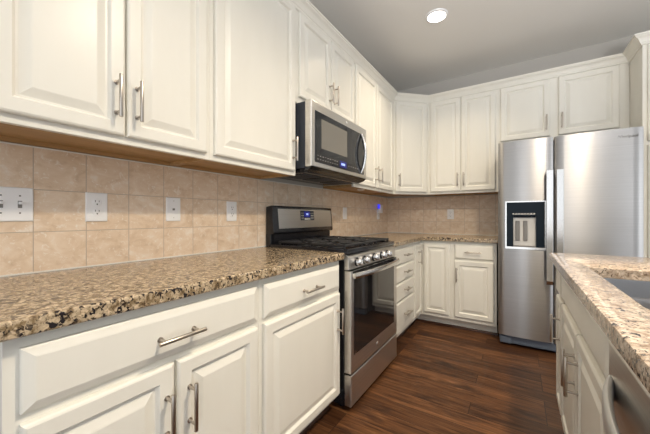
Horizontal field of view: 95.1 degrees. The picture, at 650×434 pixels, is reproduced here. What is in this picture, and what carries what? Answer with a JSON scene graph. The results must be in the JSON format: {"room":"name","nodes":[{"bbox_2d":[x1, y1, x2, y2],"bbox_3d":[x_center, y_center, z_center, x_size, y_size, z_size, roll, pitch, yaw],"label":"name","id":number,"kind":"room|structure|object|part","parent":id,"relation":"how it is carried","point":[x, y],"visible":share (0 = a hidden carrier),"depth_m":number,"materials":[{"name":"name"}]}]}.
{"room":"kitchen","nodes":[
{"label":"kitchen","id":0,"kind":"room"},
{"bbox_2d":[2,141,386,276],"bbox_3d":[-0.680,-0.265,1.743,0.100,2.761,5.579,0,0,33],"label":"wall","id":1,"kind":"structure","parent":0,"point":[268,179],"depth_m":2.23,"materials":[{"name":"grey paint"}]},
{"bbox_2d":[0,0,208,165],"bbox_3d":[-0.810,-0.790,1.110,0.368,1.068,0.688,0,0,33],"label":"upper cabinet","id":2,"kind":"object","parent":1,"relation":"attached to","point":[121,79],"visible":1,"depth_m":1.01,"materials":[{"name":"beige paint"}]},
{"bbox_3d":[-0.785,-0.784,0.901,0.020,1.005,0.320,0,0,33],"label":"door","id":3,"kind":"part","parent":2,"relation":"part of","materials":[{"name":"beige paint"}]},
{"bbox_3d":[-0.843,-0.268,1.131,0.286,0.020,0.686,0,0,33],"label":"underside panel","id":4,"kind":"part","parent":2,"relation":"part of","materials":[{"name":"brown wood"}]},
{"bbox_3d":[-0.690,-0.405,0.997,0.044,0.142,0.016,0,0,33],"label":"bar pull","id":5,"kind":"part","parent":2,"relation":"part of","materials":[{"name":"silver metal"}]},
{"bbox_3d":[-0.655,-0.405,1.051,0.044,0.142,0.016,0,0,33],"label":"bar pull","id":6,"kind":"part","parent":2,"relation":"part of","materials":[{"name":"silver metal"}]},
{"bbox_3d":[-0.608,-0.784,1.175,0.020,1.005,0.318,0,0,33],"label":"door","id":7,"kind":"part","parent":2,"relation":"part of","materials":[{"name":"beige paint"}]},
{"bbox_2d":[0,141,387,276],"bbox_3d":[-0.169,-0.027,2.424,0.012,0.457,3.679,0,0,33],"label":"tile backsplash","id":8,"kind":"structure","parent":1,"relation":"attached to","point":[136,227],"depth_m":1.34,"materials":[{"name":"tile"}]},
{"bbox_2d":[0,186,32,221],"bbox_3d":[-1.072,-0.044,1.014,0.018,0.118,0.116,0,0,33],"label":"wall plate","id":9,"kind":"object","parent":8,"relation":"attached to","point":[16,203],"visible":1,"depth_m":1.03,"materials":[{"name":"white plastic"}]},
{"bbox_2d":[85,192,106,221],"bbox_3d":[-0.941,-0.041,1.226,0.008,0.118,0.076,0,0,33],"label":"wall outlet","id":10,"kind":"object","parent":8,"relation":"attached to","point":[95,203],"visible":1,"depth_m":1.22,"materials":[{"name":"white plastic"}]},
{"bbox_2d":[92,198,101,206],"bbox_3d":[-0.939,-0.061,1.224,0.002,0.034,0.034,0,0,33],"label":"receptacle","id":11,"kind":"object","parent":10,"relation":"attached to","point":[96,202],"depth_m":1.22,"materials":[{"name":"white plastic"}]},
{"bbox_2d":[92,208,101,215],"bbox_3d":[-0.939,-0.022,1.224,0.002,0.034,0.034,0,0,33],"label":"receptacle","id":12,"kind":"object","parent":10,"relation":"attached to","point":[95,211],"depth_m":1.22,"materials":[{"name":"white plastic"}]},
{"bbox_2d":[166,197,179,220],"bbox_3d":[-0.764,-0.039,1.498,0.006,0.118,0.074,0,0,33],"label":"wall plate","id":13,"kind":"object","parent":8,"relation":"attached to","point":[172,204],"visible":1,"depth_m":1.49,"materials":[{"name":"white plastic"}]},
{"bbox_2d":[226,201,236,220],"bbox_3d":[-0.565,-0.035,1.803,0.008,0.118,0.074,0,0,33],"label":"wall outlet","id":14,"kind":"object","parent":8,"relation":"attached to","point":[231,207],"visible":1,"depth_m":1.80,"materials":[{"name":"white plastic"}]},
{"bbox_2d":[343,207,346,218],"bbox_3d":[0.202,-0.038,2.980,0.009,0.118,0.074,0,0,33],"label":"wall plate","id":15,"kind":"object","parent":8,"relation":"attached to","point":[344,208],"visible":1,"depth_m":2.97,"materials":[{"name":"white plastic"}]},
{"bbox_3d":[0.662,-0.032,3.688,0.008,0.118,0.074,0,0,33],"label":"wall outlet","id":16,"kind":"object","parent":8,"relation":"attached to","visible":0},
{"bbox_2d":[378,204,382,212],"bbox_3d":[0.683,-0.104,3.671,0.045,0.110,0.062,0,0,33],"label":"night light","id":17,"kind":"object","parent":16,"relation":"attached to","point":[380,207],"visible":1,"depth_m":3.65,"materials":[{"name":"white plastic"}]},
{"bbox_2d":[174,0,297,178],"bbox_3d":[-0.455,-0.790,1.656,0.368,1.068,0.614,0,0,33],"label":"upper cabinet","id":18,"kind":"object","parent":1,"relation":"attached to","point":[252,42],"visible":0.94,"depth_m":1.54,"materials":[{"name":"beige paint"}]},
{"bbox_3d":[-0.488,-0.268,1.678,0.286,0.020,0.612,0,0,33],"label":"underside panel","id":19,"kind":"part","parent":18,"relation":"part of","materials":[{"name":"brown wood"}]},
{"bbox_3d":[-0.342,-0.784,1.583,0.020,1.005,0.574,0,0,33],"label":"door","id":20,"kind":"part","parent":18,"relation":"part of","materials":[{"name":"beige paint"}]},
{"bbox_3d":[-0.178,-0.409,1.784,0.044,0.142,0.016,0,0,33],"label":"bar pull","id":21,"kind":"part","parent":18,"relation":"part of","materials":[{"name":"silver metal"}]},
{"bbox_2d":[295,9,353,122],"bbox_3d":[-0.075,-1.020,2.238,0.368,0.608,0.774,0,0,33],"label":"upper cabinet","id":22,"kind":"object","parent":1,"relation":"attached to","point":[324,74],"visible":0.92,"depth_m":2.06,"materials":[{"name":"beige paint"}]},
{"bbox_3d":[-0.061,-1.021,2.014,0.020,0.530,0.368,0,0,33],"label":"door","id":23,"kind":"part","parent":22,"relation":"part of","materials":[{"name":"beige paint"}]},
{"bbox_2d":[277,99,366,185],"bbox_3d":[-0.025,-0.494,2.206,0.471,0.440,0.769,0,0,33],"label":"microwave oven","id":24,"kind":"object","parent":22,"relation":"attached to","point":[332,150],"visible":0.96,"depth_m":1.97,"materials":[{"name":"grey metal"}]},
{"bbox_3d":[-0.039,-0.294,2.215,0.398,0.033,0.757,0,0,33],"label":"panel","id":25,"kind":"part","parent":24,"relation":"part of","materials":[{"name":"black metal"}]},
{"bbox_3d":[0.049,-0.889,2.132,0.044,0.142,0.016,0,0,33],"label":"bar pull","id":26,"kind":"part","parent":22,"relation":"part of","materials":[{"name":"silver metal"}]},
{"bbox_3d":[0.086,-0.889,2.189,0.044,0.142,0.016,0,0,33],"label":"bar pull","id":27,"kind":"part","parent":22,"relation":"part of","materials":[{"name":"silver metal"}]},
{"bbox_3d":[0.142,-1.021,2.325,0.020,0.530,0.360,0,0,33],"label":"door","id":28,"kind":"part","parent":22,"relation":"part of","materials":[{"name":"beige paint"}]},
{"bbox_2d":[323,64,393,194],"bbox_3d":[0.397,-0.790,2.963,0.368,1.068,0.954,0,0,33],"label":"upper cabinet","id":29,"kind":"object","parent":1,"relation":"attached to","point":[373,107],"visible":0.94,"depth_m":2.83,"materials":[{"name":"beige paint"}]},
{"bbox_3d":[0.363,-0.268,2.985,0.286,0.020,0.952,0,0,33],"label":"underside panel","id":30,"kind":"part","parent":29,"relation":"part of","materials":[{"name":"brown wood"}]},
{"bbox_3d":[0.374,-0.784,2.683,0.020,1.005,0.426,0,0,33],"label":"door","id":31,"kind":"part","parent":29,"relation":"part of","materials":[{"name":"beige paint"}]},
{"bbox_3d":[0.618,-0.784,3.057,0.020,1.005,0.433,0,0,33],"label":"door","id":32,"kind":"part","parent":29,"relation":"part of","materials":[{"name":"beige paint"}]},
{"bbox_2d":[380,101,427,196],"bbox_3d":[0.918,-0.790,3.548,0.602,1.068,0.604,0,0,33],"label":"upper cabinet","id":33,"kind":"object","parent":1,"relation":"attached to","point":[410,118],"visible":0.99,"depth_m":3.32,"materials":[{"name":"beige paint"}]},
{"bbox_3d":[0.919,-0.276,3.552,0.597,0.004,0.593,0,0,33],"label":"underside panel","id":34,"kind":"part","parent":33,"relation":"part of","materials":[{"name":"brown wood"}]},
{"bbox_3d":[0.967,-0.784,3.328,0.371,1.005,0.020,0,0,-12],"label":"door","id":35,"kind":"part","parent":33,"relation":"part of","materials":[{"name":"beige paint"}]},
{"bbox_2d":[288,0,649,102],"bbox_3d":[1.120,-1.328,1.427,2.640,0.072,3.325,0,0,33],"label":"crown molding","id":36,"kind":"structure","parent":33,"relation":"attached to","point":[305,7],"depth_m":2.63,"materials":[{"name":"beige paint"}]},
{"bbox_2d":[305,320,563,433],"bbox_3d":[1.122,1.166,0.570,4.400,0.100,5.579,0,0,33],"label":"floor","id":37,"kind":"structure","parent":0,"point":[441,379],"depth_m":1.89,"materials":[{"name":"brown wood"}]},
{"bbox_2d":[0,280,257,433],"bbox_3d":[-0.681,0.678,1.030,0.665,0.875,0.696,0,0,33],"label":"base cabinet","id":38,"kind":"object","parent":37,"relation":"on","point":[188,365],"visible":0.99,"depth_m":0.80,"materials":[{"name":"beige paint"}]},
{"bbox_3d":[-0.533,0.710,0.739,0.020,0.568,0.320,0,0,33],"label":"door","id":39,"kind":"part","parent":38,"relation":"part of","materials":[{"name":"beige paint"}]},
{"bbox_3d":[-0.436,0.568,0.838,0.044,0.142,0.016,0,0,33],"label":"bar pull","id":40,"kind":"part","parent":38,"relation":"part of","materials":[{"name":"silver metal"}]},
{"bbox_2d":[0,247,343,341],"bbox_3d":[-0.522,0.221,1.294,0.636,0.038,1.346,0,0,33],"label":"countertop","id":41,"kind":"structure","parent":38,"relation":"on","point":[30,304],"depth_m":0.92,"materials":[{"name":"beige stone"}]},
{"bbox_3d":[-0.418,0.344,0.865,0.044,0.016,0.142,0,0,33],"label":"bar pull","id":42,"kind":"part","parent":38,"relation":"part of","materials":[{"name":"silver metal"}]},
{"bbox_3d":[-0.398,0.568,0.897,0.044,0.142,0.016,0,0,33],"label":"bar pull","id":43,"kind":"part","parent":38,"relation":"part of","materials":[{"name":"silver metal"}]},
{"bbox_3d":[-0.352,0.710,1.017,0.020,0.568,0.322,0,0,33],"label":"door","id":44,"kind":"part","parent":38,"relation":"part of","materials":[{"name":"beige paint"}]},
{"bbox_2d":[258,261,343,433],"bbox_3d":[-0.320,0.678,1.585,0.665,0.875,0.626,0,0,33],"label":"base cabinet","id":45,"kind":"object","parent":37,"relation":"on","point":[299,311],"visible":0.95,"depth_m":1.36,"materials":[{"name":"beige paint"}]},
{"bbox_3d":[-0.083,0.336,1.431,0.020,0.135,0.591,0,0,33],"label":"drawer","id":46,"kind":"part","parent":45,"relation":"part of","materials":[{"name":"beige paint"}]},
{"bbox_3d":[-0.055,0.344,1.423,0.044,0.016,0.142,0,0,33],"label":"bar pull","id":47,"kind":"part","parent":45,"relation":"part of","materials":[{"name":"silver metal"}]},
{"bbox_3d":[-0.149,1.106,1.473,0.013,0.020,0.626,0,0,33],"label":"shoe moulding","id":48,"kind":"part","parent":45,"relation":"part of","materials":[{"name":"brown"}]},
{"bbox_3d":[0.086,0.573,1.639,0.044,0.142,0.016,0,0,33],"label":"bar pull","id":49,"kind":"part","parent":45,"relation":"part of","materials":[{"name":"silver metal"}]},
{"bbox_2d":[266,206,399,407],"bbox_3d":[0.100,0.518,2.164,0.717,1.195,0.756,0,0,33],"label":"gas range","id":50,"kind":"object","parent":37,"relation":"on","point":[368,268],"visible":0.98,"depth_m":1.95,"materials":[{"name":"silver metal"}]},
{"bbox_3d":[-0.382,0.171,2.039,0.045,0.110,0.020,0,0,33],"label":"backguard post","id":51,"kind":"part","parent":50,"relation":"part of","materials":[{"name":"black metal"}]},
{"bbox_2d":[300,211,313,219],"bbox_3d":[-0.138,-0.013,2.330,0.010,0.074,0.175,0,0,33],"label":"clock","id":52,"kind":"object","parent":50,"relation":"on","point":[304,215],"depth_m":2.32,"materials":[{"name":"plastic"}]},
{"bbox_2d":[270,240,393,254],"bbox_3d":[0.079,0.201,2.178,0.617,0.033,0.756,0,0,33],"label":"cooktop","id":53,"kind":"object","parent":50,"relation":"in","point":[364,248],"depth_m":1.94,"materials":[{"name":"black metal"}]},
{"bbox_3d":[0.208,0.266,1.757,0.036,0.041,0.041,0,0,33],"label":"control knob","id":54,"kind":"part","parent":50,"relation":"part of","materials":[{"name":"silver metal"}]},
{"bbox_2d":[333,257,399,405],"bbox_3d":[0.103,0.666,2.162,0.710,0.900,0.752,0,0,33],"label":"oven","id":55,"kind":"object","parent":50,"relation":"in","point":[367,285],"depth_m":1.83,"materials":[{"name":"silver glass"}]},
{"bbox_3d":[0.264,0.266,1.843,0.036,0.041,0.041,0,0,33],"label":"control knob","id":56,"kind":"part","parent":50,"relation":"part of","materials":[{"name":"silver metal"}]},
{"bbox_3d":[0.330,0.257,2.015,0.031,0.093,0.756,0,0,33],"label":"control panel","id":57,"kind":"part","parent":50,"relation":"part of","materials":[{"name":"metal"}]},
{"bbox_3d":[0.337,0.992,2.010,0.043,0.177,0.752,0,0,33],"label":"storage drawer","id":58,"kind":"part","parent":50,"relation":"part of","materials":[{"name":"metal"}]},
{"bbox_3d":[0.344,0.266,1.966,0.036,0.041,0.041,0,0,33],"label":"control knob","id":59,"kind":"part","parent":50,"relation":"part of","materials":[{"name":"silver metal"}]},
{"bbox_3d":[0.415,0.266,2.075,0.036,0.041,0.041,0,0,33],"label":"control knob","id":60,"kind":"part","parent":50,"relation":"part of","materials":[{"name":"silver metal"}]},
{"bbox_2d":[393,243,413,339],"bbox_3d":[0.453,0.678,2.772,0.665,0.875,0.634,0,0,33],"label":"base cabinet","id":61,"kind":"object","parent":37,"relation":"on","point":[405,253],"visible":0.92,"depth_m":2.64,"materials":[{"name":"beige paint"}]},
{"bbox_3d":[0.690,0.339,2.618,0.020,0.130,0.604,0,0,33],"label":"drawer","id":62,"kind":"part","parent":61,"relation":"part of","materials":[{"name":"beige paint"}]},
{"bbox_3d":[0.690,0.854,2.618,0.020,0.260,0.604,0,0,33],"label":"drawer","id":63,"kind":"part","parent":61,"relation":"part of","materials":[{"name":"beige paint"}]},
{"bbox_3d":[0.690,0.640,2.618,0.020,0.148,0.604,0,0,33],"label":"drawer","id":64,"kind":"part","parent":61,"relation":"part of","materials":[{"name":"beige paint"}]},
{"bbox_3d":[0.690,0.485,2.618,0.020,0.142,0.604,0,0,33],"label":"drawer","id":65,"kind":"part","parent":61,"relation":"part of","materials":[{"name":"beige paint"}]},
{"bbox_2d":[406,240,452,329],"bbox_3d":[0.970,0.678,3.346,0.912,0.875,0.888,0,0,33],"label":"base cabinet","id":66,"kind":"object","parent":37,"relation":"on","point":[432,275],"visible":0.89,"depth_m":3.02,"materials":[{"name":"beige paint"}]},
{"bbox_3d":[0.937,0.627,2.997,0.020,0.706,0.235,0,0,33],"label":"door","id":67,"kind":"part","parent":66,"relation":"part of","materials":[{"name":"beige paint"}]},
{"bbox_3d":[0.953,0.400,2.971,0.044,0.142,0.016,0,0,33],"label":"bar pull","id":68,"kind":"part","parent":66,"relation":"part of","materials":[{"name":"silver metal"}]},
{"bbox_2d":[352,232,497,246],"bbox_3d":[0.965,0.221,2.965,1.304,0.038,1.517,0,0,33],"label":"countertop","id":69,"kind":"structure","parent":66,"relation":"on","point":[399,239],"depth_m":2.97,"materials":[{"name":"beige stone"}]},
{"bbox_3d":[1.048,1.106,2.977,0.378,0.019,0.355,0,0,33],"label":"shoe moulding","id":70,"kind":"part","parent":66,"relation":"part of","materials":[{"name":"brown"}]},
{"bbox_3d":[1.135,0.627,3.031,0.246,0.706,0.020,0,0,33],"label":"door","id":71,"kind":"part","parent":66,"relation":"part of","materials":[{"name":"beige paint"}]},
{"bbox_2d":[452,242,497,334],"bbox_3d":[1.574,0.678,3.082,0.388,0.875,0.665,0,0,33],"label":"base cabinet","id":72,"kind":"object","parent":37,"relation":"on","point":[474,265],"visible":0.99,"depth_m":2.84,"materials":[{"name":"beige paint"}]},
{"bbox_3d":[1.421,0.339,2.844,0.335,0.138,0.020,0,0,33],"label":"drawer","id":73,"kind":"part","parent":72,"relation":"part of","materials":[{"name":"beige paint"}]},
{"bbox_3d":[1.421,0.703,2.844,0.335,0.554,0.020,0,0,33],"label":"door","id":74,"kind":"part","parent":72,"relation":"part of","materials":[{"name":"beige paint"}]},
{"bbox_3d":[1.463,1.106,2.911,0.388,0.020,0.013,0,0,33],"label":"shoe moulding","id":75,"kind":"part","parent":72,"relation":"part of","materials":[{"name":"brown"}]},
{"bbox_2d":[550,268,564,414],"bbox_3d":[1.473,0.678,1.411,0.660,0.875,0.224,0,0,33],"label":"base cabinet","id":76,"kind":"object","parent":37,"relation":"on","point":[559,300],"visible":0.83,"depth_m":1.53,"materials":[{"name":"beige paint"}]},
{"bbox_3d":[1.177,0.571,1.520,0.044,0.142,0.016,0,0,33],"label":"bar pull","id":77,"kind":"part","parent":76,"relation":"part of","materials":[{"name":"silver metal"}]},
{"bbox_3d":[1.238,0.336,1.563,0.020,0.135,0.198,0,0,33],"label":"drawer","id":78,"kind":"part","parent":76,"relation":"part of","materials":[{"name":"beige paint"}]},
{"bbox_3d":[1.238,0.710,1.563,0.020,0.568,0.198,0,0,33],"label":"door","id":79,"kind":"part","parent":76,"relation":"part of","materials":[{"name":"beige paint"}]},
{"bbox_2d":[498,126,643,351],"bbox_3d":[2.081,0.230,2.644,0.902,1.772,0.796,0,0,33],"label":"refrigerator","id":80,"kind":"object","parent":37,"relation":"on","point":[581,193],"visible":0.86,"depth_m":2.37,"materials":[{"name":"grey metal"}]},
{"bbox_3d":[1.700,0.186,2.533,0.386,1.675,0.070,0,0,33],"label":"freezer door","id":81,"kind":"part","parent":80,"relation":"part of","materials":[{"name":"silver metal"}]},
{"bbox_3d":[1.689,0.067,2.508,0.289,0.409,0.024,0,0,33],"label":"dispenser frame","id":82,"kind":"part","parent":80,"relation":"part of","materials":[{"name":"silver metal"}]},
{"bbox_3d":[1.805,0.088,2.391,0.044,0.929,0.070,0,0,33],"label":"door handle","id":83,"kind":"part","parent":80,"relation":"part of","materials":[{"name":"silver metal"}]},
{"bbox_3d":[1.860,0.088,2.355,0.044,0.929,0.070,0,0,33],"label":"door handle","id":84,"kind":"part","parent":80,"relation":"part of","materials":[{"name":"silver metal"}]},
{"bbox_3d":[2.082,0.186,2.284,0.507,1.675,0.070,0,0,33],"label":"fresh food door","id":85,"kind":"part","parent":80,"relation":"part of","materials":[{"name":"silver metal"}]},
{"bbox_2d":[561,276,649,433],"bbox_3d":[1.154,0.678,0.921,0.660,0.875,0.946,0,0,33],"label":"base cabinet","id":86,"kind":"object","parent":37,"relation":"on","point":[584,345],"visible":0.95,"depth_m":1.02,"materials":[{"name":"beige paint"}]},
{"bbox_3d":[0.916,0.571,1.121,0.044,0.142,0.016,0,0,33],"label":"bar pull","id":87,"kind":"part","parent":86,"relation":"part of","materials":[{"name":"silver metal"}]},
{"bbox_3d":[0.874,0.571,1.055,0.044,0.142,0.016,0,0,33],"label":"bar pull","id":88,"kind":"part","parent":86,"relation":"part of","materials":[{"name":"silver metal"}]},
{"bbox_3d":[1.045,0.710,1.267,0.020,0.568,0.445,0,0,33],"label":"door","id":89,"kind":"part","parent":86,"relation":"part of","materials":[{"name":"beige paint"}]},
{"bbox_3d":[0.919,0.336,1.073,0.020,0.135,0.906,0,0,33],"label":"false drawer","id":90,"kind":"part","parent":86,"relation":"part of","materials":[{"name":"beige paint"}]},
{"bbox_3d":[0.794,0.710,0.882,0.020,0.568,0.449,0,0,33],"label":"door","id":91,"kind":"part","parent":86,"relation":"part of","materials":[{"name":"beige paint"}]},
{"bbox_2d":[549,253,649,393],"bbox_3d":[1.174,0.221,0.670,0.943,0.038,1.853,0,0,33],"label":"countertop","id":92,"kind":"structure","parent":86,"relation":"on","point":[626,323],"depth_m":0.74,"materials":[{"name":"stone"}]},
{"bbox_2d":[604,278,649,308],"bbox_3d":[1.068,0.340,0.808,0.435,0.198,0.664,0,0,33],"label":"sink","id":93,"kind":"object","parent":92,"relation":"in","point":[639,291],"visible":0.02,"depth_m":1.13,"materials":[{"name":"silver metal"}]},
{"bbox_3d":[0.972,0.340,0.660,0.435,0.198,0.310,0,0,33],"label":"sink bowl","id":94,"kind":"part","parent":93,"relation":"part of","materials":[{"name":"silver metal"}]},
{"bbox_2d":[602,341,649,433],"bbox_3d":[0.718,0.683,0.279,0.651,0.866,0.592,0,0,33],"label":"dishwasher","id":95,"kind":"object","parent":37,"relation":"on","point":[625,400],"visible":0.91,"depth_m":0.55,"materials":[{"name":"silver metal"}]},
{"bbox_3d":[0.468,0.374,0.441,0.055,0.052,0.543,0,0,33],"label":"door handle","id":96,"kind":"part","parent":95,"relation":"part of","materials":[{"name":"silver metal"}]},
{"bbox_2d":[630,43,649,257],"bbox_3d":[2.825,-0.104,2.269,0.700,2.440,0.667,0,0,33],"label":"pantry cabinet","id":97,"kind":"object","parent":37,"relation":"on","point":[640,63],"visible":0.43,"depth_m":2.23,"materials":[{"name":"beige paint"}]},
{"bbox_3d":[2.532,0.222,2.121,0.319,1.516,0.020,0,0,33],"label":"door","id":98,"kind":"part","parent":97,"relation":"part of","materials":[{"name":"beige paint"}]},
{"bbox_3d":[2.532,-0.926,2.121,0.319,0.720,0.020,0,0,33],"label":"door","id":99,"kind":"part","parent":97,"relation":"part of","materials":[{"name":"beige paint"}]},
{"bbox_2d":[309,0,649,91],"bbox_3d":[1.050,-1.696,-0.457,5.400,0.100,7.379,0,0,33],"label":"ceiling","id":100,"kind":"structure","parent":0,"point":[395,37],"depth_m":2.62,"materials":[{"name":"white paint"}]},
{"bbox_2d":[425,8,447,22],"bbox_3d":[0.911,-1.639,2.426,0.176,0.012,0.176,0,0,33],"label":"recessed light","id":101,"kind":"object","parent":100,"relation":"in","point":[437,15],"visible":1,"depth_m":2.41,"materials":[{"name":"white plastic"}]},
{"bbox_2d":[387,35,633,235],"bbox_3d":[2.659,-0.265,2.838,4.300,2.761,0.100,0,0,33],"label":"wall","id":102,"kind":"structure","parent":0,"point":[617,46],"depth_m":3.14,"materials":[{"name":"grey paint"}]},
{"bbox_2d":[388,194,497,235],"bbox_3d":[1.381,-0.024,3.603,1.304,0.451,0.012,0,0,33],"label":"tile backsplash","id":103,"kind":"structure","parent":102,"relation":"attached to","point":[473,214],"depth_m":3.57,"materials":[{"name":"tile"}]},
{"bbox_2d":[447,209,453,218],"bbox_3d":[1.488,-0.035,3.525,0.074,0.118,0.008,0,0,33],"label":"wall outlet","id":104,"kind":"object","parent":103,"relation":"attached to","point":[450,212],"visible":1,"depth_m":3.52,"materials":[{"name":"white plastic"}]},
{"bbox_2d":[428,89,497,195],"bbox_3d":[1.527,-0.790,3.294,0.694,1.068,0.368,0,0,33],"label":"upper cabinet","id":105,"kind":"object","parent":102,"relation":"attached to","point":[462,131],"visible":0.94,"depth_m":3.16,"materials":[{"name":"beige paint"}]},
{"bbox_3d":[1.321,-0.784,3.268,0.309,1.005,0.020,0,0,33],"label":"door","id":106,"kind":"part","parent":105,"relation":"part of","materials":[{"name":"beige paint"}]},
{"bbox_3d":[1.548,-0.268,3.327,0.692,0.020,0.286,0,0,33],"label":"underside panel","id":107,"kind":"part","parent":105,"relation":"part of","materials":[{"name":"brown wood"}]},
{"bbox_3d":[1.590,-0.784,3.092,0.318,1.005,0.020,0,0,33],"label":"door","id":108,"kind":"part","parent":105,"relation":"part of","materials":[{"name":"beige paint"}]},
{"bbox_2d":[498,62,629,142],"bbox_3d":[2.216,-1.020,2.845,0.948,0.608,0.368,0,0,33],"label":"upper cabinet","id":109,"kind":"object","parent":102,"relation":"attached to","point":[595,100],"visible":0.94,"depth_m":2.70,"materials":[{"name":"beige paint"}]},
{"bbox_3d":[1.926,-1.021,2.873,0.396,0.530,0.020,0,0,33],"label":"door","id":110,"kind":"part","parent":109,"relation":"part of","materials":[{"name":"beige paint"}]},
{"bbox_3d":[2.055,-0.879,2.756,0.016,0.142,0.044,0,0,33],"label":"bar pull","id":111,"kind":"part","parent":109,"relation":"part of","materials":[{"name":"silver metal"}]},
{"bbox_3d":[2.315,-1.021,2.620,0.408,0.530,0.020,0,0,33],"label":"door","id":112,"kind":"part","parent":109,"relation":"part of","materials":[{"name":"beige paint"}]}
]}

